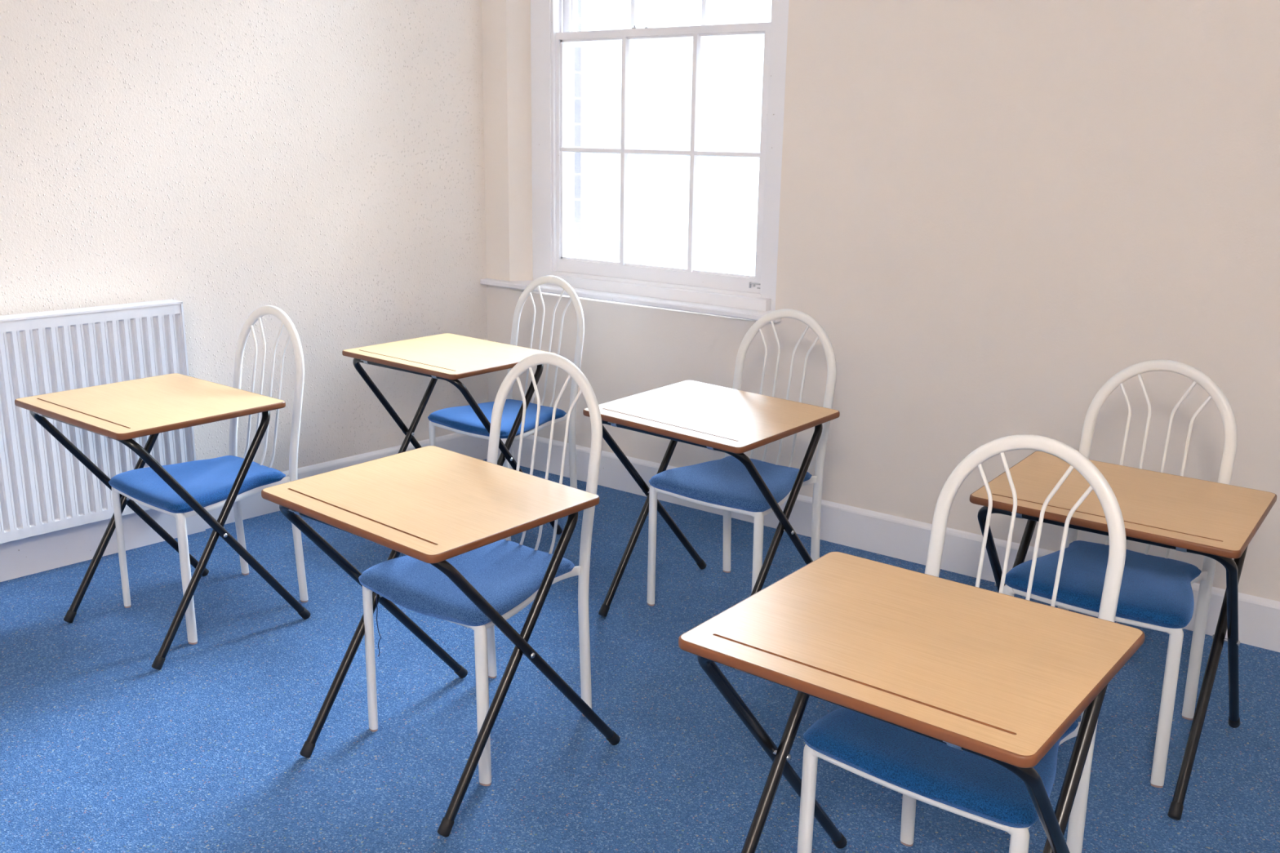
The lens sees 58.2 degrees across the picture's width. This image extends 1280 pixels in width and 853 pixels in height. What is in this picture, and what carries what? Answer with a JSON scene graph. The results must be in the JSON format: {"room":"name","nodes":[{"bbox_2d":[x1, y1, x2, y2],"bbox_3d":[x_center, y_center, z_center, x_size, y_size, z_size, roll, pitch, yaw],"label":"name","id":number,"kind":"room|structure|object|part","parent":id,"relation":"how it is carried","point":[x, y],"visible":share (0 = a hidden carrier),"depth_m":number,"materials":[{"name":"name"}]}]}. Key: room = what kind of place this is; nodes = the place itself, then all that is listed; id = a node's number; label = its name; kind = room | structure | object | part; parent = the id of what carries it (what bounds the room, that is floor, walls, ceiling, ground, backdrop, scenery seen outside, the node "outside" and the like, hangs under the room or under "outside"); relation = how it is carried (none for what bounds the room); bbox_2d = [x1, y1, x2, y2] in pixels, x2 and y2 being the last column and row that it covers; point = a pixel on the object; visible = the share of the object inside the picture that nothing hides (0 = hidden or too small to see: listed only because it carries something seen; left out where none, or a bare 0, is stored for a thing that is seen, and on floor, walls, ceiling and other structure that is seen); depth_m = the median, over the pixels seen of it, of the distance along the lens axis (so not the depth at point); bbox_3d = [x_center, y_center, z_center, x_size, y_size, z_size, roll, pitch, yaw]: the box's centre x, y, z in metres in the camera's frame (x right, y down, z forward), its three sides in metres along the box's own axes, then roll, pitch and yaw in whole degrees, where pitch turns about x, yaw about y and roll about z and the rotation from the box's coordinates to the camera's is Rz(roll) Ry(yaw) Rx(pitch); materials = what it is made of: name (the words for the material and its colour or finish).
{"room":"classroom","nodes":[
{"label":"classroom","id":0,"kind":"room"},
{"bbox_2d":[0,0,488,471],"bbox_3d":[-2.663,-0.853,3.221,0.185,3.070,6.250,14,19,41],"label":"wall","id":1,"kind":"structure","parent":0,"point":[321,162],"depth_m":4.43,"materials":[{"name":"white paint"}]},
{"bbox_2d":[0,298,195,543],"bbox_3d":[-2.202,0.029,3.748,0.119,0.747,1.483,14,19,41],"label":"radiator","id":2,"kind":"object","parent":1,"relation":"attached to","point":[45,488],"visible":0.67,"depth_m":3.94,"materials":[{"name":"white metal"}]},
{"bbox_2d":[0,509,205,582],"bbox_3d":[-2.631,0.550,3.467,0.017,0.200,2.758,14,19,41],"label":"trim","id":3,"kind":"structure","parent":1,"relation":"attached to","point":[37,553],"depth_m":4.11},
{"bbox_2d":[204,432,488,528],"bbox_3d":[-2.700,0.578,3.432,0.030,0.163,5.805,14,19,41],"label":"baseboard","id":4,"kind":"structure","parent":1,"relation":"attached to","point":[253,505],"depth_m":4.93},
{"bbox_2d":[573,0,581,257],"bbox_3d":[0.160,-1.579,4.763,1.300,2.110,0.093,11,18,35],"label":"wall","id":5,"kind":"structure","parent":0,"point":[577,48],"depth_m":5.21,"materials":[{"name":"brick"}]},
{"bbox_2d":[0,458,1279,852],"bbox_3d":[-0.711,1.039,2.270,5.850,0.100,6.250,11,18,35],"label":"floor","id":6,"kind":"structure","parent":0,"point":[103,749],"depth_m":3.03,"materials":[{"name":"blue carpet"}]},
{"bbox_2d":[14,373,310,670],"bbox_3d":[-1.458,0.268,3.552,0.611,0.730,0.575,12,18,36],"label":"desk","id":7,"kind":"object","parent":6,"relation":"on","point":[122,411],"visible":0.96,"depth_m":3.42,"materials":[{"name":"brown wood"}]},
{"bbox_3d":[-1.642,0.235,3.690,0.072,0.708,0.461,12,18,36],"label":"leg","id":8,"kind":"part","parent":7,"relation":"part of","materials":[{"name":"black metal"}]},
{"bbox_3d":[-1.659,0.228,3.715,0.072,0.711,0.549,12,18,36],"label":"leg","id":9,"kind":"part","parent":7,"relation":"part of","materials":[{"name":"black metal"}]},
{"bbox_3d":[-1.466,-0.070,3.448,0.611,0.018,0.532,12,18,36],"label":"edge trim","id":10,"kind":"part","parent":7,"relation":"part of","materials":[{"name":"brown wood"}]},
{"bbox_3d":[-1.245,0.314,3.407,0.072,0.711,0.549,12,18,36],"label":"leg","id":11,"kind":"part","parent":7,"relation":"part of","materials":[{"name":"black metal"}]},
{"bbox_3d":[-1.274,0.311,3.417,0.072,0.708,0.461,12,18,36],"label":"leg","id":12,"kind":"part","parent":7,"relation":"part of","materials":[{"name":"black metal"}]},
{"bbox_2d":[108,305,308,644],"bbox_3d":[-1.365,0.117,3.678,0.446,0.962,0.512,13,19,39],"label":"dining chair","id":13,"kind":"object","parent":6,"relation":"on","point":[210,482],"visible":0.9,"depth_m":3.67,"materials":[{"name":"white metal"}]},
{"bbox_3d":[-1.670,0.379,3.701,0.023,0.422,0.040,-9,18,-34],"label":"leg","id":14,"kind":"part","parent":13,"relation":"part of","materials":[{"name":"white metal"}]},
{"bbox_3d":[-1.363,0.449,3.449,0.040,0.422,0.023,8,16,25],"label":"leg","id":15,"kind":"part","parent":13,"relation":"part of","materials":[{"name":"white metal"}]},
{"bbox_3d":[-1.393,0.170,3.658,0.446,0.046,0.427,13,19,39],"label":"seat","id":16,"kind":"part","parent":13,"relation":"part of","materials":[{"name":"blue fabric"}]},
{"bbox_3d":[-1.390,0.187,3.667,0.416,0.040,0.410,13,19,39],"label":"seat frame","id":17,"kind":"part","parent":13,"relation":"part of","materials":[{"name":"white metal"}]},
{"bbox_3d":[-1.391,0.313,3.987,0.030,0.418,0.038,13,19,39],"label":"leg","id":18,"kind":"part","parent":13,"relation":"part of","materials":[{"name":"white metal"}]},
{"bbox_3d":[-1.226,-0.125,3.779,0.389,0.541,0.096,13,19,39],"label":"frame","id":19,"kind":"part","parent":13,"relation":"part of","materials":[{"name":"white metal"}]},
{"bbox_3d":[-1.118,0.375,3.763,0.030,0.418,0.038,13,19,39],"label":"leg","id":20,"kind":"part","parent":13,"relation":"part of","materials":[{"name":"white metal"}]},
{"bbox_2d":[261,445,619,836],"bbox_3d":[-0.469,0.483,2.825,0.610,0.707,0.619,12,18,37],"label":"desk","id":21,"kind":"object","parent":6,"relation":"on","point":[433,505],"visible":0.91,"depth_m":2.67,"materials":[{"name":"brown wood"}]},
{"bbox_3d":[-0.668,0.457,2.946,0.072,0.682,0.476,12,18,37],"label":"leg","id":22,"kind":"part","parent":21,"relation":"part of","materials":[{"name":"black metal"}]},
{"bbox_3d":[-0.667,0.445,2.993,0.072,0.682,0.593,12,18,37],"label":"leg","id":23,"kind":"part","parent":21,"relation":"part of","materials":[{"name":"black metal"}]},
{"bbox_3d":[-0.491,0.165,2.708,0.611,0.018,0.532,14,19,37],"label":"edge trim","id":24,"kind":"part","parent":21,"relation":"part of","materials":[{"name":"brown wood"}]},
{"bbox_3d":[-0.307,0.535,2.664,0.072,0.682,0.476,12,18,37],"label":"leg","id":25,"kind":"part","parent":21,"relation":"part of","materials":[{"name":"black metal"}]},
{"bbox_3d":[-0.260,0.533,2.676,0.072,0.682,0.593,12,18,37],"label":"leg","id":26,"kind":"part","parent":21,"relation":"part of","materials":[{"name":"black metal"}]},
{"bbox_2d":[342,333,562,534],"bbox_3d":[-0.702,0.069,4.369,0.611,0.728,0.562,12,18,37],"label":"desk","id":27,"kind":"object","parent":6,"relation":"on","point":[450,357],"visible":0.77,"depth_m":4.23,"materials":[{"name":"brown wood"}]},
{"bbox_3d":[-0.901,0.030,4.534,0.072,0.708,0.536,12,18,37],"label":"leg","id":28,"kind":"part","parent":27,"relation":"part of","materials":[{"name":"black metal"}]},
{"bbox_3d":[-0.888,0.038,4.504,0.072,0.706,0.488,12,18,37],"label":"leg","id":29,"kind":"part","parent":27,"relation":"part of","materials":[{"name":"black metal"}]},
{"bbox_3d":[-0.706,-0.268,4.269,0.611,0.018,0.532,13,19,37],"label":"edge trim","id":30,"kind":"part","parent":27,"relation":"part of","materials":[{"name":"brown wood"}]},
{"bbox_3d":[-0.491,0.117,4.220,0.072,0.708,0.536,12,18,37],"label":"leg","id":31,"kind":"part","parent":27,"relation":"part of","materials":[{"name":"black metal"}]},
{"bbox_3d":[-0.525,0.116,4.225,0.072,0.706,0.488,12,18,37],"label":"leg","id":32,"kind":"part","parent":27,"relation":"part of","materials":[{"name":"black metal"}]},
{"bbox_2d":[358,352,602,786],"bbox_3d":[-0.392,0.321,2.948,0.446,0.962,0.518,12,18,36],"label":"dining chair","id":33,"kind":"object","parent":6,"relation":"on","point":[508,575],"visible":0.85,"depth_m":2.94,"materials":[{"name":"blue"}]},
{"bbox_3d":[-0.694,0.586,2.959,0.023,0.422,0.040,-10,18,-37],"label":"leg","id":34,"kind":"part","parent":33,"relation":"part of","materials":[{"name":"white metal"}]},
{"bbox_3d":[-0.419,0.380,2.928,0.446,0.059,0.432,12,18,36],"label":"seat","id":35,"kind":"part","parent":33,"relation":"part of","materials":[{"name":"blue fabric"}]},
{"bbox_3d":[-0.375,0.652,2.722,0.040,0.422,0.023,7,16,23],"label":"leg","id":36,"kind":"part","parent":33,"relation":"part of","materials":[{"name":"white metal"}]},
{"bbox_3d":[-0.428,0.516,3.258,0.030,0.418,0.038,12,18,36],"label":"leg","id":37,"kind":"part","parent":33,"relation":"part of","materials":[{"name":"white metal"}]},
{"bbox_3d":[-0.414,0.390,2.937,0.416,0.040,0.410,12,18,36],"label":"seat frame","id":38,"kind":"part","parent":33,"relation":"part of","materials":[{"name":"white metal"}]},
{"bbox_3d":[-0.260,0.077,3.057,0.389,0.541,0.096,12,18,36],"label":"frame","id":39,"kind":"part","parent":33,"relation":"part of","materials":[{"name":"white metal"}]},
{"bbox_3d":[-0.145,0.575,3.047,0.030,0.418,0.038,12,18,36],"label":"leg","id":40,"kind":"part","parent":33,"relation":"part of","materials":[{"name":"white metal"}]},
{"bbox_2d":[427,275,584,541],"bbox_3d":[-0.515,-0.094,4.547,0.446,0.962,0.512,12,18,37],"label":"dining chair","id":41,"kind":"object","parent":6,"relation":"on","point":[462,420],"visible":0.75,"depth_m":4.54,"materials":[{"name":"blue"}]},
{"bbox_3d":[-0.819,0.170,4.563,0.023,0.422,0.040,-10,18,-36],"label":"leg","id":42,"kind":"part","parent":41,"relation":"part of","materials":[{"name":"white metal"}]},
{"bbox_3d":[-0.542,-0.041,4.526,0.446,0.046,0.427,12,18,37],"label":"seat","id":43,"kind":"part","parent":41,"relation":"part of","materials":[{"name":"blue fabric"}]},
{"bbox_3d":[-0.540,-0.024,4.535,0.416,0.040,0.410,12,18,37],"label":"seat frame","id":44,"kind":"part","parent":41,"relation":"part of","materials":[{"name":"white metal"}]},
{"bbox_3d":[-0.506,0.238,4.319,0.040,0.422,0.023,7,16,24],"label":"leg","id":45,"kind":"part","parent":41,"relation":"part of","materials":[{"name":"white metal"}]},
{"bbox_3d":[-0.547,0.102,4.855,0.030,0.418,0.038,12,18,37],"label":"leg","id":46,"kind":"part","parent":41,"relation":"part of","materials":[{"name":"white metal"}]},
{"bbox_3d":[-0.381,-0.337,4.652,0.389,0.541,0.096,12,18,37],"label":"frame","id":47,"kind":"part","parent":41,"relation":"part of","materials":[{"name":"white metal"}]},
{"bbox_3d":[-0.269,0.162,4.638,0.030,0.418,0.038,12,18,37],"label":"leg","id":48,"kind":"part","parent":41,"relation":"part of","materials":[{"name":"white metal"}]},
{"bbox_2d":[582,380,839,617],"bbox_3d":[0.247,0.275,3.668,0.611,0.710,0.629,13,19,39],"label":"desk","id":49,"kind":"object","parent":6,"relation":"on","point":[733,422],"visible":0.84,"depth_m":3.51,"materials":[{"name":"brown wood"}]},
{"bbox_3d":[0.051,0.245,3.793,0.072,0.688,0.472,13,19,39],"label":"leg","id":50,"kind":"part","parent":49,"relation":"part of","materials":[{"name":"black metal"}]},
{"bbox_3d":[0.056,0.239,3.844,0.072,0.677,0.603,13,19,39],"label":"leg","id":51,"kind":"part","parent":49,"relation":"part of","materials":[{"name":"black metal"}]},
{"bbox_3d":[0.220,-0.042,3.548,0.611,0.018,0.532,14,21,39],"label":"edge trim","id":52,"kind":"part","parent":49,"relation":"part of","materials":[{"name":"brown wood"}]},
{"bbox_3d":[0.449,0.331,3.511,0.072,0.677,0.603,13,19,39],"label":"leg","id":53,"kind":"part","parent":49,"relation":"part of","materials":[{"name":"black metal"}]},
{"bbox_3d":[0.400,0.327,3.498,0.072,0.688,0.472,13,19,39],"label":"leg","id":54,"kind":"part","parent":49,"relation":"part of","materials":[{"name":"black metal"}]},
{"bbox_2d":[646,308,836,606],"bbox_3d":[0.346,0.120,3.768,0.446,0.962,0.512,12,18,37],"label":"dining chair","id":55,"kind":"object","parent":6,"relation":"on","point":[726,484],"visible":0.91,"depth_m":3.76,"materials":[{"name":"blue"}]},
{"bbox_3d":[0.042,0.385,3.780,0.023,0.422,0.040,-10,18,-36],"label":"leg","id":56,"kind":"part","parent":55,"relation":"part of","materials":[{"name":"white metal"}]},
{"bbox_3d":[0.310,0.316,4.076,0.030,0.418,0.038,12,18,37],"label":"leg","id":57,"kind":"part","parent":55,"relation":"part of","materials":[{"name":"white metal"}]},
{"bbox_3d":[0.318,0.173,3.747,0.446,0.046,0.427,12,18,37],"label":"seat","id":58,"kind":"part","parent":55,"relation":"part of","materials":[{"name":"blue fabric"}]},
{"bbox_3d":[0.321,0.191,3.755,0.416,0.040,0.410,12,18,37],"label":"seat frame","id":59,"kind":"part","parent":55,"relation":"part of","materials":[{"name":"white metal"}]},
{"bbox_3d":[0.358,0.452,3.539,0.040,0.422,0.023,7,16,23],"label":"leg","id":60,"kind":"part","parent":55,"relation":"part of","materials":[{"name":"white metal"}]},
{"bbox_3d":[0.478,-0.123,3.874,0.389,0.541,0.096,12,18,37],"label":"frame","id":61,"kind":"part","parent":55,"relation":"part of","materials":[{"name":"white metal"}]},
{"bbox_3d":[0.591,0.376,3.862,0.030,0.418,0.038,12,18,37],"label":"leg","id":62,"kind":"part","parent":55,"relation":"part of","materials":[{"name":"white metal"}]},
{"bbox_2d":[678,551,1145,852],"bbox_3d":[0.484,0.686,2.063,0.611,0.723,0.624,12,18,37],"label":"desk","id":63,"kind":"object","parent":6,"relation":"on","point":[997,677],"visible":1,"depth_m":1.90,"materials":[{"name":"brown wood"}]},
{"bbox_3d":[0.286,0.649,2.230,0.072,0.697,0.598,12,18,37],"label":"leg","id":64,"kind":"part","parent":63,"relation":"part of","materials":[{"name":"black metal"}]},
{"bbox_3d":[0.279,0.659,2.176,0.072,0.702,0.488,12,18,37],"label":"leg","id":65,"kind":"part","parent":63,"relation":"part of","materials":[{"name":"black metal"}]},
{"bbox_3d":[0.693,0.737,1.914,0.072,0.697,0.598,12,18,37],"label":"leg","id":66,"kind":"part","parent":63,"relation":"part of","materials":[{"name":"black metal"}]},
{"bbox_3d":[0.640,0.737,1.895,0.072,0.702,0.488,12,18,37],"label":"leg","id":67,"kind":"part","parent":63,"relation":"part of","materials":[{"name":"black metal"}]},
{"bbox_2d":[797,434,1126,852],"bbox_3d":[0.625,0.529,2.200,0.446,0.962,0.512,12,18,38],"label":"dining chair","id":68,"kind":"object","parent":6,"relation":"on","point":[964,784],"visible":0.53,"depth_m":2.16,"materials":[{"name":"blue"}]},
{"bbox_3d":[0.321,0.793,2.217,0.023,0.422,0.040,-10,18,-36],"label":"leg","id":69,"kind":"part","parent":68,"relation":"part of","materials":[{"name":"white metal"}]},
{"bbox_3d":[0.594,0.725,2.508,0.030,0.418,0.038,12,18,38],"label":"leg","id":70,"kind":"part","parent":68,"relation":"part of","materials":[{"name":"white metal"}]},
{"bbox_3d":[0.598,0.582,2.179,0.446,0.046,0.427,12,18,38],"label":"seat","id":71,"kind":"part","parent":68,"relation":"part of","materials":[{"name":"blue fabric"}]},
{"bbox_3d":[0.601,0.600,2.188,0.416,0.040,0.410,12,18,38],"label":"seat frame","id":72,"kind":"part","parent":68,"relation":"part of","materials":[{"name":"white metal"}]},
{"bbox_3d":[0.633,0.861,1.971,0.040,0.422,0.023,8,16,24],"label":"leg","id":73,"kind":"part","parent":68,"relation":"part of","materials":[{"name":"white metal"}]},
{"bbox_3d":[0.760,0.287,2.304,0.389,0.541,0.096,12,18,38],"label":"frame","id":74,"kind":"part","parent":68,"relation":"part of","materials":[{"name":"white metal"}]},
{"bbox_3d":[0.871,0.786,2.290,0.030,0.418,0.038,12,18,38],"label":"leg","id":75,"kind":"part","parent":68,"relation":"part of","materials":[{"name":"white metal"}]},
{"bbox_2d":[1003,360,1237,788],"bbox_3d":[1.249,0.336,2.987,0.446,0.962,0.512,12,18,37],"label":"dining chair","id":76,"kind":"object","parent":6,"relation":"on","point":[1156,593],"visible":0.84,"depth_m":2.96,"materials":[{"name":"blue"}]},
{"bbox_3d":[0.945,0.601,2.998,0.023,0.422,0.040,-10,18,-37],"label":"leg","id":77,"kind":"part","parent":76,"relation":"part of","materials":[{"name":"white metal"}]},
{"bbox_3d":[1.213,0.532,3.295,0.030,0.418,0.038,12,18,36],"label":"leg","id":78,"kind":"part","parent":76,"relation":"part of","materials":[{"name":"white metal"}]},
{"bbox_3d":[1.222,0.389,2.966,0.446,0.046,0.427,12,18,36],"label":"seat","id":79,"kind":"part","parent":76,"relation":"part of","materials":[{"name":"blue fabric"}]},
{"bbox_3d":[1.224,0.406,2.974,0.416,0.040,0.410,12,18,36],"label":"seat frame","id":80,"kind":"part","parent":76,"relation":"part of","materials":[{"name":"white metal"}]},
{"bbox_3d":[1.380,0.093,3.093,0.389,0.541,0.096,12,18,36],"label":"frame","id":81,"kind":"part","parent":76,"relation":"part of","materials":[{"name":"white metal"}]},
{"bbox_3d":[1.262,0.668,2.759,0.040,0.422,0.023,7,16,23],"label":"leg","id":82,"kind":"part","parent":76,"relation":"part of","materials":[{"name":"white metal"}]},
{"bbox_3d":[1.494,0.591,3.082,0.030,0.418,0.038,12,18,36],"label":"leg","id":83,"kind":"part","parent":76,"relation":"part of","materials":[{"name":"white metal"}]},
{"bbox_2d":[969,451,1276,820],"bbox_3d":[1.206,0.492,2.953,0.611,0.675,0.596,11,18,35],"label":"desk","id":84,"kind":"object","parent":6,"relation":"on","point":[1218,522],"visible":0.85,"depth_m":2.79,"materials":[{"name":"brown wood"}]},
{"bbox_3d":[1.009,0.452,3.123,0.072,0.653,0.541,11,18,35],"label":"leg","id":85,"kind":"part","parent":84,"relation":"part of","materials":[{"name":"black metal"}]},
{"bbox_3d":[1.005,0.465,3.069,0.072,0.655,0.544,11,18,35],"label":"leg","id":86,"kind":"part","parent":84,"relation":"part of","materials":[{"name":"black metal"}]},
{"bbox_3d":[1.209,0.178,2.870,0.611,0.018,0.532,12,18,35],"label":"edge trim","id":87,"kind":"part","parent":84,"relation":"part of","materials":[{"name":"brown wood"}]},
{"bbox_3d":[1.380,0.539,2.805,0.072,0.655,0.544,11,18,35],"label":"leg","id":88,"kind":"part","parent":84,"relation":"part of","materials":[{"name":"black metal"}]},
{"bbox_3d":[1.431,0.535,2.825,0.072,0.653,0.541,11,18,35],"label":"leg","id":89,"kind":"part","parent":84,"relation":"part of","materials":[{"name":"black metal"}]},
{"bbox_2d":[481,0,1279,601],"bbox_3d":[1.291,-0.980,3.950,5.250,3.070,0.405,11,18,35],"label":"wall","id":90,"kind":"structure","parent":0,"point":[992,212],"depth_m":3.87,"materials":[{"name":"beige paint"}]},
{"bbox_2d":[480,0,789,322],"bbox_3d":[-0.014,-1.563,4.670,1.562,2.100,0.265,11,18,35],"label":"window","id":91,"kind":"structure","parent":90,"relation":"in","point":[554,33],"depth_m":4.80,"materials":[{"name":"white wood"}]},
{"bbox_3d":[-0.070,-0.549,4.875,1.562,0.032,0.130,11,18,35],"label":"sill","id":92,"kind":"part","parent":91,"relation":"part of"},
{"bbox_3d":[0.067,-1.111,4.753,1.113,1.019,0.040,11,18,35],"label":"sash","id":93,"kind":"part","parent":91,"relation":"part of","materials":[{"name":"white wood"}]},
{"bbox_3d":[0.117,-2.050,4.554,1.083,0.995,0.040,11,18,35],"label":"sash","id":94,"kind":"part","parent":91,"relation":"part of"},
{"bbox_2d":[497,435,1279,652],"bbox_3d":[1.190,0.460,4.122,4.765,0.163,0.030,11,18,35],"label":"baseboard","id":95,"kind":"structure","parent":90,"relation":"attached to","point":[880,533],"depth_m":4.31,"materials":[{"name":"white wood"}]}
]}

